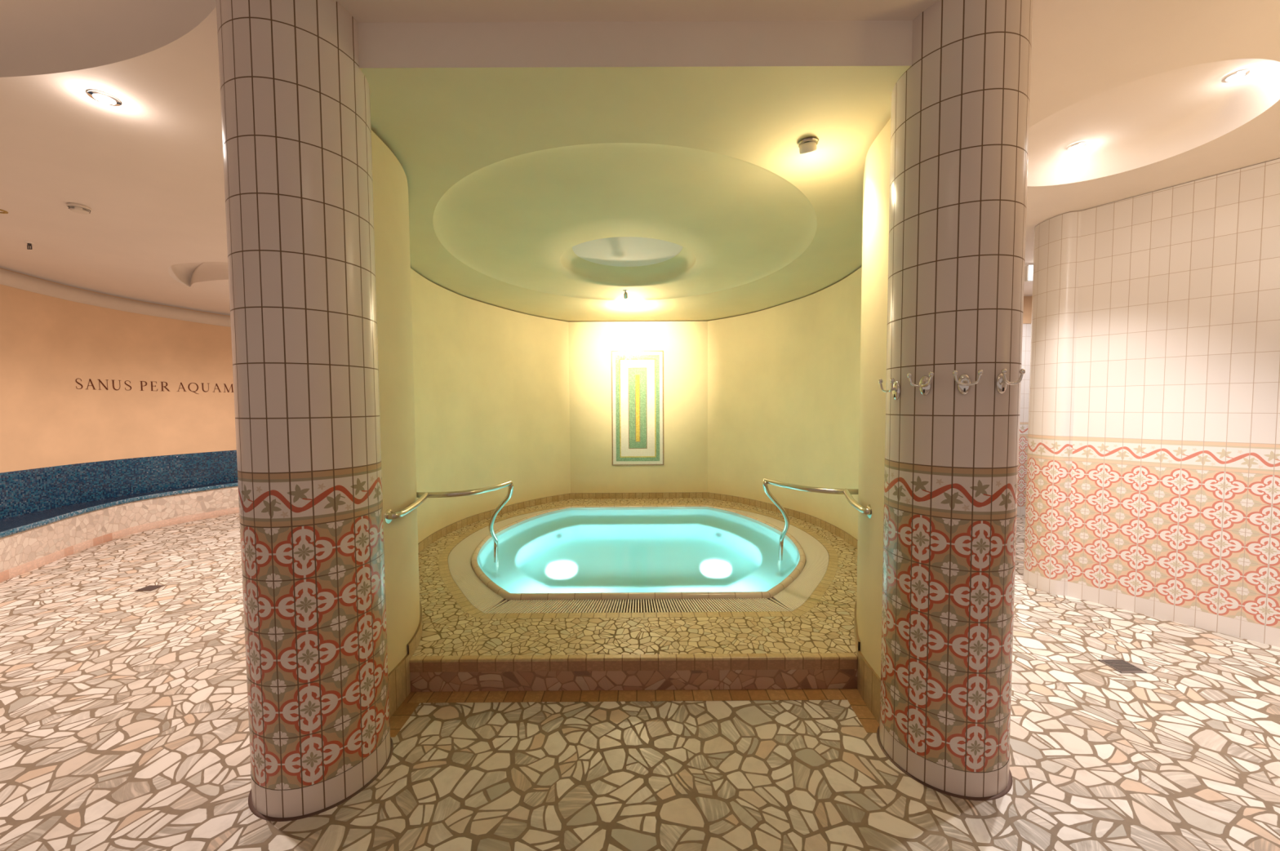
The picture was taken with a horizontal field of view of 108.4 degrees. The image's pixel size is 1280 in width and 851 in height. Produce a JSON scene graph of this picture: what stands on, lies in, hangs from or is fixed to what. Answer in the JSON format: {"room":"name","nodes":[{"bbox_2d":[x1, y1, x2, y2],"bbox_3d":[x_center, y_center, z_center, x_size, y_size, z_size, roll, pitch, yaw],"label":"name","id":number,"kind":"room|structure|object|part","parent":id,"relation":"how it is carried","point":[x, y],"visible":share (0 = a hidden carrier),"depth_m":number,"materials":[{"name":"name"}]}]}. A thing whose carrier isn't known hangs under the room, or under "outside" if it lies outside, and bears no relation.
{"room":"spa","nodes":[
{"label":"spa","id":0,"kind":"room"},
{"bbox_2d":[0,267,236,473],"bbox_3d":[-4.280,-0.403,6.487,3.683,2.777,8.753,2,3,41],"label":"wall","id":1,"kind":"structure","parent":0,"point":[47,344],"depth_m":5.70,"materials":[{"name":"paint"}]},
{"bbox_2d":[0,268,231,327],"bbox_3d":[-4.280,-1.617,6.427,3.701,0.312,8.753,2,3,41],"label":"trim","id":2,"kind":"structure","parent":1,"relation":"attached to","point":[8,278],"depth_m":5.70,"materials":[{"name":"paint"}]},
{"bbox_2d":[75,378,233,394],"bbox_3d":[-6.471,-0.516,6.250,0.120,0.165,1.648,0,3,17],"label":"lettering","id":3,"kind":"object","parent":1,"relation":"attached to","point":[92,385],"depth_m":6.20,"materials":[{"name":"brown paint"}]},
{"bbox_2d":[168,262,228,287],"bbox_3d":[-4.640,-1.714,4.950,1.591,0.189,0.592,0,3,16],"label":"trim","id":4,"kind":"structure","parent":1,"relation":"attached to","point":[188,273],"depth_m":5.19,"materials":[{"name":"paint"}]},
{"bbox_2d":[371,119,898,742],"bbox_3d":[-0.021,-0.108,4.434,4.464,2.922,4.871,0,3,0],"label":"wall niche","id":5,"kind":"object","parent":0,"point":[474,394],"visible":0.62,"depth_m":5.33,"materials":[{"name":"yellow paint"}]},
{"bbox_2d":[387,654,410,718],"bbox_3d":[-1.251,1.353,2.280,0.016,0.212,0.441,0,3,0],"label":"baseboard","id":6,"kind":"structure","parent":5,"relation":"attached to","point":[399,681],"depth_m":2.39,"materials":[{"name":"tile"}]},
{"bbox_2d":[384,480,513,562],"bbox_3d":[-1.154,0.919,3.159,0.471,1.078,1.725,0,3,7],"label":"handrail","id":7,"kind":"object","parent":5,"relation":"attached to","point":[389,515],"visible":0.88,"depth_m":2.91,"materials":[{"name":"silver metal"}]},
{"bbox_3d":[-1.114,0.914,3.641,0.106,1.045,0.809,-2,3,-26],"label":"curved post","id":8,"kind":"part","parent":7,"relation":"part of","materials":[{"name":"silver metal"}]},
{"bbox_2d":[611,351,663,465],"bbox_3d":[-0.034,-0.250,6.709,0.754,1.662,0.012,0,3,0],"label":"picture","id":9,"kind":"object","parent":5,"relation":"attached to","point":[637,376],"visible":1,"depth_m":6.71,"materials":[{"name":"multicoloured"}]},
{"bbox_2d":[762,478,871,560],"bbox_3d":[1.133,0.905,3.185,0.462,1.078,1.682,-1,3,-8],"label":"handrail","id":10,"kind":"object","parent":5,"relation":"attached to","point":[847,493],"visible":0.88,"depth_m":3.03,"materials":[{"name":"silver metal"}]},
{"bbox_3d":[1.096,0.897,3.653,0.116,1.053,0.796,1,3,25],"label":"curved post","id":11,"kind":"part","parent":10,"relation":"part of","materials":[{"name":"silver metal"}]},
{"bbox_2d":[857,651,888,732],"bbox_3d":[1.172,1.338,2.287,0.024,0.212,0.443,0,3,3],"label":"baseboard","id":12,"kind":"structure","parent":5,"relation":"attached to","point":[868,683],"depth_m":2.34,"materials":[{"name":"tile"}]},
{"bbox_2d":[359,66,911,322],"bbox_3d":[-0.029,-1.476,4.333,4.484,0.144,4.969,0,3,0],"label":"ceiling","id":13,"kind":"structure","parent":0,"point":[443,126],"depth_m":2.26,"materials":[{"name":"yellow paint"}]},
{"bbox_2d":[432,142,817,300],"bbox_3d":[-0.108,-1.541,3.934,3.000,0.234,3.160,0,3,0],"label":"ceiling recess","id":14,"kind":"structure","parent":13,"relation":"attached to","point":[517,220],"depth_m":3.34,"materials":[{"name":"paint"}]},
{"bbox_2d":[622,289,628,298],"bbox_3d":[-0.158,-1.443,5.086,0.064,0.089,0.079,0,3,0],"label":"ceiling spotlight","id":15,"kind":"object","parent":14,"relation":"attached to","point":[625,295],"visible":1,"depth_m":5.07,"materials":[{"name":"white paint"}]},
{"bbox_2d":[797,137,818,154],"bbox_3d":[0.860,-1.426,2.362,0.100,0.075,0.100,0,3,0],"label":"ceiling spotlight","id":16,"kind":"object","parent":13,"relation":"attached to","point":[804,147],"visible":1,"depth_m":2.34,"materials":[{"name":"silver metal"}]},
{"bbox_2d":[0,512,1279,850],"bbox_3d":[-0.500,1.397,3.565,17.000,0.001,13.000,0,3,0],"label":"floor","id":17,"kind":"structure","parent":0,"point":[124,720],"depth_m":2.05,"materials":[{"name":"stone"}]},
{"bbox_2d":[0,450,239,582],"bbox_3d":[-4.121,0.843,6.316,4.250,0.900,8.756,2,3,38],"label":"bench","id":18,"kind":"object","parent":17,"relation":"on","point":[48,515],"visible":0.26,"depth_m":5.50,"materials":[{"name":"tile"}]},
{"bbox_3d":[-4.129,0.879,6.321,4.161,0.032,8.706,2,3,38],"label":"seat","id":19,"kind":"part","parent":18,"relation":"part of","materials":[{"name":"blue tile"}]},
{"bbox_3d":[-4.268,0.622,6.527,3.719,0.475,8.765,2,3,41],"label":"backrest","id":20,"kind":"part","parent":18,"relation":"part of","materials":[{"name":"blue tile"}]},
{"bbox_3d":[-3.990,1.256,6.181,3.831,0.087,8.009,2,3,38],"label":"skirting","id":21,"kind":"part","parent":18,"relation":"part of","materials":[{"name":"stone"}]},
{"bbox_2d":[134,585,164,591],"bbox_3d":[-4.211,1.399,3.966,0.135,0.006,0.118,0,3,0],"label":"floor drain","id":22,"kind":"object","parent":17,"relation":"on","point":[150,588],"visible":1,"depth_m":3.97,"materials":[{"name":"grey metal"}]},
{"bbox_2d":[216,0,393,822],"bbox_3d":[-1.359,-0.086,1.914,0.512,3.120,0.512,0,3,0],"label":"column","id":23,"kind":"structure","parent":17,"relation":"on","point":[295,103],"depth_m":1.73,"materials":[{"name":"tile"}]},
{"bbox_2d":[389,703,419,737],"bbox_3d":[-1.197,1.457,2.291,0.095,0.001,0.253,0,3,0],"label":"trim","id":24,"kind":"structure","parent":17,"relation":"on","point":[405,711],"depth_m":2.31,"materials":[{"name":"tile"}]},
{"bbox_2d":[402,688,862,703],"bbox_3d":[-0.032,1.442,2.463,2.430,0.001,0.095,0,3,0],"label":"trim","id":25,"kind":"structure","parent":17,"relation":"on","point":[790,694],"depth_m":2.46,"materials":[{"name":"tile"}]},
{"bbox_2d":[409,497,857,692],"bbox_3d":[-0.013,1.255,4.640,4.164,0.181,4.283,0,3,0],"label":"platform","id":26,"kind":"object","parent":17,"relation":"on","point":[457,651],"visible":0.86,"depth_m":2.67,"materials":[{"name":"tile"}]},
{"bbox_2d":[406,492,860,658],"bbox_3d":[-0.014,1.124,4.635,4.164,0.083,4.280,0,3,0],"label":"trim","id":27,"kind":"structure","parent":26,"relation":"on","point":[413,644],"depth_m":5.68,"materials":[{"name":"tile"}]},
{"bbox_2d":[448,505,829,618],"bbox_3d":[-0.012,1.418,4.681,3.604,0.571,3.239,0,3,0],"label":"tub rim","id":28,"kind":"object","parent":26,"relation":"in","point":[486,596],"visible":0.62,"depth_m":3.29,"materials":[{"name":"tile"}]},
{"bbox_2d":[477,506,799,593],"bbox_3d":[-0.014,1.148,4.719,3.055,0.001,2.810,0,3,0],"label":"pool water","id":29,"kind":"object","parent":28,"relation":"in","point":[665,549],"visible":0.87,"depth_m":4.22,"materials":[{"name":"teal liquid"}]},
{"bbox_2d":[848,700,879,733],"bbox_3d":[1.126,1.443,2.301,0.115,0.001,0.262,0,3,0],"label":"trim","id":30,"kind":"structure","parent":17,"relation":"on","point":[862,712],"depth_m":2.29,"materials":[{"name":"tile"}]},
{"bbox_2d":[876,0,1032,801],"bbox_3d":[1.325,-0.104,1.982,0.503,3.120,0.503,0,3,0],"label":"column","id":31,"kind":"structure","parent":17,"relation":"on","point":[960,113],"depth_m":1.79,"materials":[{"name":"tile"}]},
{"bbox_2d":[878,377,900,399],"bbox_3d":[1.059,-0.153,1.951,0.057,0.092,0.095,-1,3,-6],"label":"coat hook","id":32,"kind":"object","parent":31,"relation":"attached to","point":[895,388],"visible":1,"depth_m":1.94,"materials":[{"name":"silver metal"}]},
{"bbox_3d":[1.043,-0.164,1.970,0.010,0.046,0.045,-1,3,-23],"label":"arm","id":33,"kind":"part","parent":32,"relation":"part of","materials":[{"name":"silver metal"}]},
{"bbox_3d":[1.047,-0.162,1.928,0.010,0.046,0.045,0,3,11],"label":"arm","id":34,"kind":"part","parent":32,"relation":"part of","materials":[{"name":"silver metal"}]},
{"bbox_3d":[1.081,-0.148,1.954,0.012,0.080,0.043,-1,3,-6],"label":"plate","id":35,"kind":"part","parent":32,"relation":"part of","materials":[{"name":"silver metal"}]},
{"bbox_2d":[906,371,933,395],"bbox_3d":[1.112,-0.164,1.818,0.057,0.092,0.095,-2,3,-37],"label":"coat hook","id":36,"kind":"object","parent":31,"relation":"attached to","point":[925,384],"visible":1,"depth_m":1.82,"materials":[{"name":"silver metal"}]},
{"bbox_3d":[1.087,-0.174,1.826,0.045,0.046,0.010,2,3,36],"label":"arm","id":37,"kind":"part","parent":36,"relation":"part of","materials":[{"name":"silver metal"}]},
{"bbox_3d":[1.129,-0.159,1.832,0.012,0.080,0.043,-2,3,-37],"label":"plate","id":38,"kind":"part","parent":36,"relation":"part of","materials":[{"name":"silver metal"}]},
{"bbox_3d":[1.113,-0.172,1.792,0.010,0.046,0.045,-1,3,-20],"label":"arm","id":39,"kind":"part","parent":36,"relation":"part of","materials":[{"name":"silver metal"}]},
{"bbox_2d":[952,369,983,395],"bbox_3d":[1.223,-0.162,1.732,0.095,0.092,0.057,1,3,22],"label":"coat hook","id":40,"kind":"object","parent":31,"relation":"attached to","point":[964,384],"visible":1,"depth_m":1.74,"materials":[{"name":"silver metal"}]},
{"bbox_3d":[1.198,-0.171,1.727,0.045,0.046,0.010,0,3,5],"label":"arm","id":41,"kind":"part","parent":40,"relation":"part of","materials":[{"name":"silver metal"}]},
{"bbox_3d":[1.232,-0.157,1.753,0.043,0.080,0.012,1,3,22],"label":"plate","id":42,"kind":"part","parent":40,"relation":"part of","materials":[{"name":"silver metal"}]},
{"bbox_3d":[1.238,-0.171,1.710,0.045,0.046,0.010,2,3,39],"label":"arm","id":43,"kind":"part","parent":40,"relation":"part of","materials":[{"name":"silver metal"}]},
{"bbox_2d":[995,368,1025,394],"bbox_3d":[1.368,-0.164,1.716,0.095,0.092,0.057,-1,3,-9],"label":"coat hook","id":44,"kind":"object","parent":31,"relation":"attached to","point":[1002,382],"visible":1,"depth_m":1.73,"materials":[{"name":"silver metal"}]},
{"bbox_3d":[1.364,-0.159,1.738,0.043,0.080,0.012,-1,3,-9],"label":"plate","id":45,"kind":"part","parent":44,"relation":"part of","materials":[{"name":"silver metal"}]},
{"bbox_3d":[1.349,-0.173,1.698,0.045,0.046,0.010,-2,3,-26],"label":"arm","id":46,"kind":"part","parent":44,"relation":"part of","materials":[{"name":"silver metal"}]},
{"bbox_3d":[1.391,-0.173,1.705,0.045,0.046,0.010,0,3,7],"label":"arm","id":47,"kind":"part","parent":44,"relation":"part of","materials":[{"name":"silver metal"}]},
{"bbox_2d":[1097,659,1146,673],"bbox_3d":[2.827,1.413,2.708,0.146,0.007,0.132,0,3,0],"label":"floor drain","id":48,"kind":"object","parent":17,"relation":"on","point":[1122,666],"visible":1,"depth_m":2.71,"materials":[{"name":"grey metal"}]},
{"bbox_2d":[0,0,1279,315],"bbox_3d":[-0.518,-1.670,3.427,17.000,0.304,13.000,0,3,0],"label":"ceiling","id":49,"kind":"structure","parent":0,"point":[148,168],"depth_m":2.45,"materials":[{"name":"paint"}]},
{"bbox_2d":[0,208,8,213],"bbox_3d":[-4.807,-1.620,3.445,0.112,0.036,0.112,0,3,0],"label":"recessed light","id":50,"kind":"object","parent":49,"relation":"in","point":[4,211],"visible":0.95,"depth_m":3.48,"materials":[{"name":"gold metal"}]},
{"bbox_2d":[24,241,34,249],"bbox_3d":[-5.391,-1.586,4.076,0.056,0.060,0.056,0,3,0],"label":"sprinkler","id":51,"kind":"object","parent":49,"relation":"attached to","point":[28,244],"visible":1,"depth_m":4.07,"materials":[{"name":"silver metal"}]},
{"bbox_2d":[66,203,92,214],"bbox_3d":[-4.120,-1.588,3.393,0.120,0.047,0.120,0,3,0],"label":"smoke detector","id":52,"kind":"object","parent":49,"relation":"attached to","point":[77,209],"visible":1,"depth_m":3.37,"materials":[{"name":"beige plastic"}]},
{"bbox_2d":[86,89,121,106],"bbox_3d":[-2.618,-1.592,2.256,0.112,0.026,0.112,0,3,0],"label":"recessed light","id":53,"kind":"object","parent":49,"relation":"in","point":[100,96],"visible":1,"depth_m":2.24,"materials":[{"name":"silver metal"}]},
{"bbox_3d":[-2.618,-1.592,2.256,0.073,0.026,0.073,0,3,0],"label":"bulb","id":54,"kind":"part","parent":53,"relation":"part of","materials":[{"name":"white glass"}]},
{"bbox_2d":[0,0,216,77],"bbox_3d":[-3.113,-1.684,1.168,3.800,0.259,1.900,0,3,0],"label":"trim","id":55,"kind":"structure","parent":49,"relation":"attached to","point":[37,37],"depth_m":2.00,"materials":[{"name":"paint"}]},
{"bbox_2d":[357,20,912,67],"bbox_3d":[-0.034,-1.586,1.942,2.740,0.290,0.200,0,3,0],"label":"beam","id":56,"kind":"structure","parent":49,"relation":"attached to","point":[823,42],"depth_m":1.84,"materials":[{"name":"paint"}]},
{"bbox_2d":[1024,265,1033,282],"bbox_3d":[4.095,-1.595,4.840,0.090,0.170,0.057,0,3,0],"label":"emergency light","id":57,"kind":"object","parent":49,"relation":"attached to","point":[1028,269],"visible":0.68,"depth_m":4.82,"materials":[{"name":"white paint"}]},
{"bbox_3d":[4.095,-1.594,4.816,0.078,0.155,0.008,0,3,0],"label":"lit panel","id":58,"kind":"part","parent":57,"relation":"part of","materials":[{"name":"white plastic"}]},
{"bbox_2d":[1026,58,1279,186],"bbox_3d":[2.714,-1.717,2.612,1.170,0.188,1.130,0,3,0],"label":"ceiling recess","id":59,"kind":"structure","parent":49,"relation":"attached to","point":[1144,122],"depth_m":2.68,"materials":[{"name":"paint"}]},
{"bbox_2d":[1066,141,1086,150],"bbox_3d":[2.811,-1.790,2.971,0.092,0.026,0.092,0,3,0],"label":"recessed light","id":60,"kind":"object","parent":59,"relation":"attached to","point":[1075,146],"visible":1,"depth_m":2.96,"materials":[{"name":"silver metal"}]},
{"bbox_3d":[2.811,-1.790,2.971,0.059,0.026,0.059,0,3,0],"label":"bulb","id":61,"kind":"part","parent":60,"relation":"part of","materials":[{"name":"white glass"}]},
{"bbox_2d":[1221,68,1250,82],"bbox_3d":[3.044,-1.780,2.360,0.092,0.026,0.092,0,3,0],"label":"recessed light","id":62,"kind":"object","parent":59,"relation":"attached to","point":[1240,73],"visible":1,"depth_m":2.35,"materials":[{"name":"silver metal"}]},
{"bbox_3d":[3.044,-1.780,2.360,0.059,0.026,0.059,0,3,0],"label":"bulb","id":63,"kind":"part","parent":62,"relation":"part of","materials":[{"name":"white glass"}]},
{"bbox_2d":[1017,324,1031,515],"bbox_3d":[5.036,-0.071,6.316,4.900,2.620,0.001,0,3,0],"label":"wall","id":64,"kind":"structure","parent":0,"point":[1026,338],"depth_m":6.32,"materials":[{"name":"tile"}]},
{"bbox_2d":[1022,296,1031,324],"bbox_3d":[5.027,-1.619,6.236,4.900,0.480,0.001,0,3,0],"label":"wall","id":65,"kind":"structure","parent":0,"point":[1027,312],"depth_m":6.24,"materials":[{"name":"paint"}]},
{"bbox_2d":[1022,210,1081,595],"bbox_3d":[3.888,-0.177,4.268,1.626,3.030,0.300,-3,3,-42],"label":"wall","id":66,"kind":"structure","parent":0,"point":[1056,247],"depth_m":3.72,"materials":[{"name":"tile"}]},
{"bbox_2d":[1066,158,1279,647],"bbox_3d":[4.639,-0.104,0.420,0.830,3.222,6.824,-1,3,-14],"label":"wall","id":67,"kind":"structure","parent":0,"point":[1175,504],"depth_m":3.19,"materials":[{"name":"tile"}]}
]}

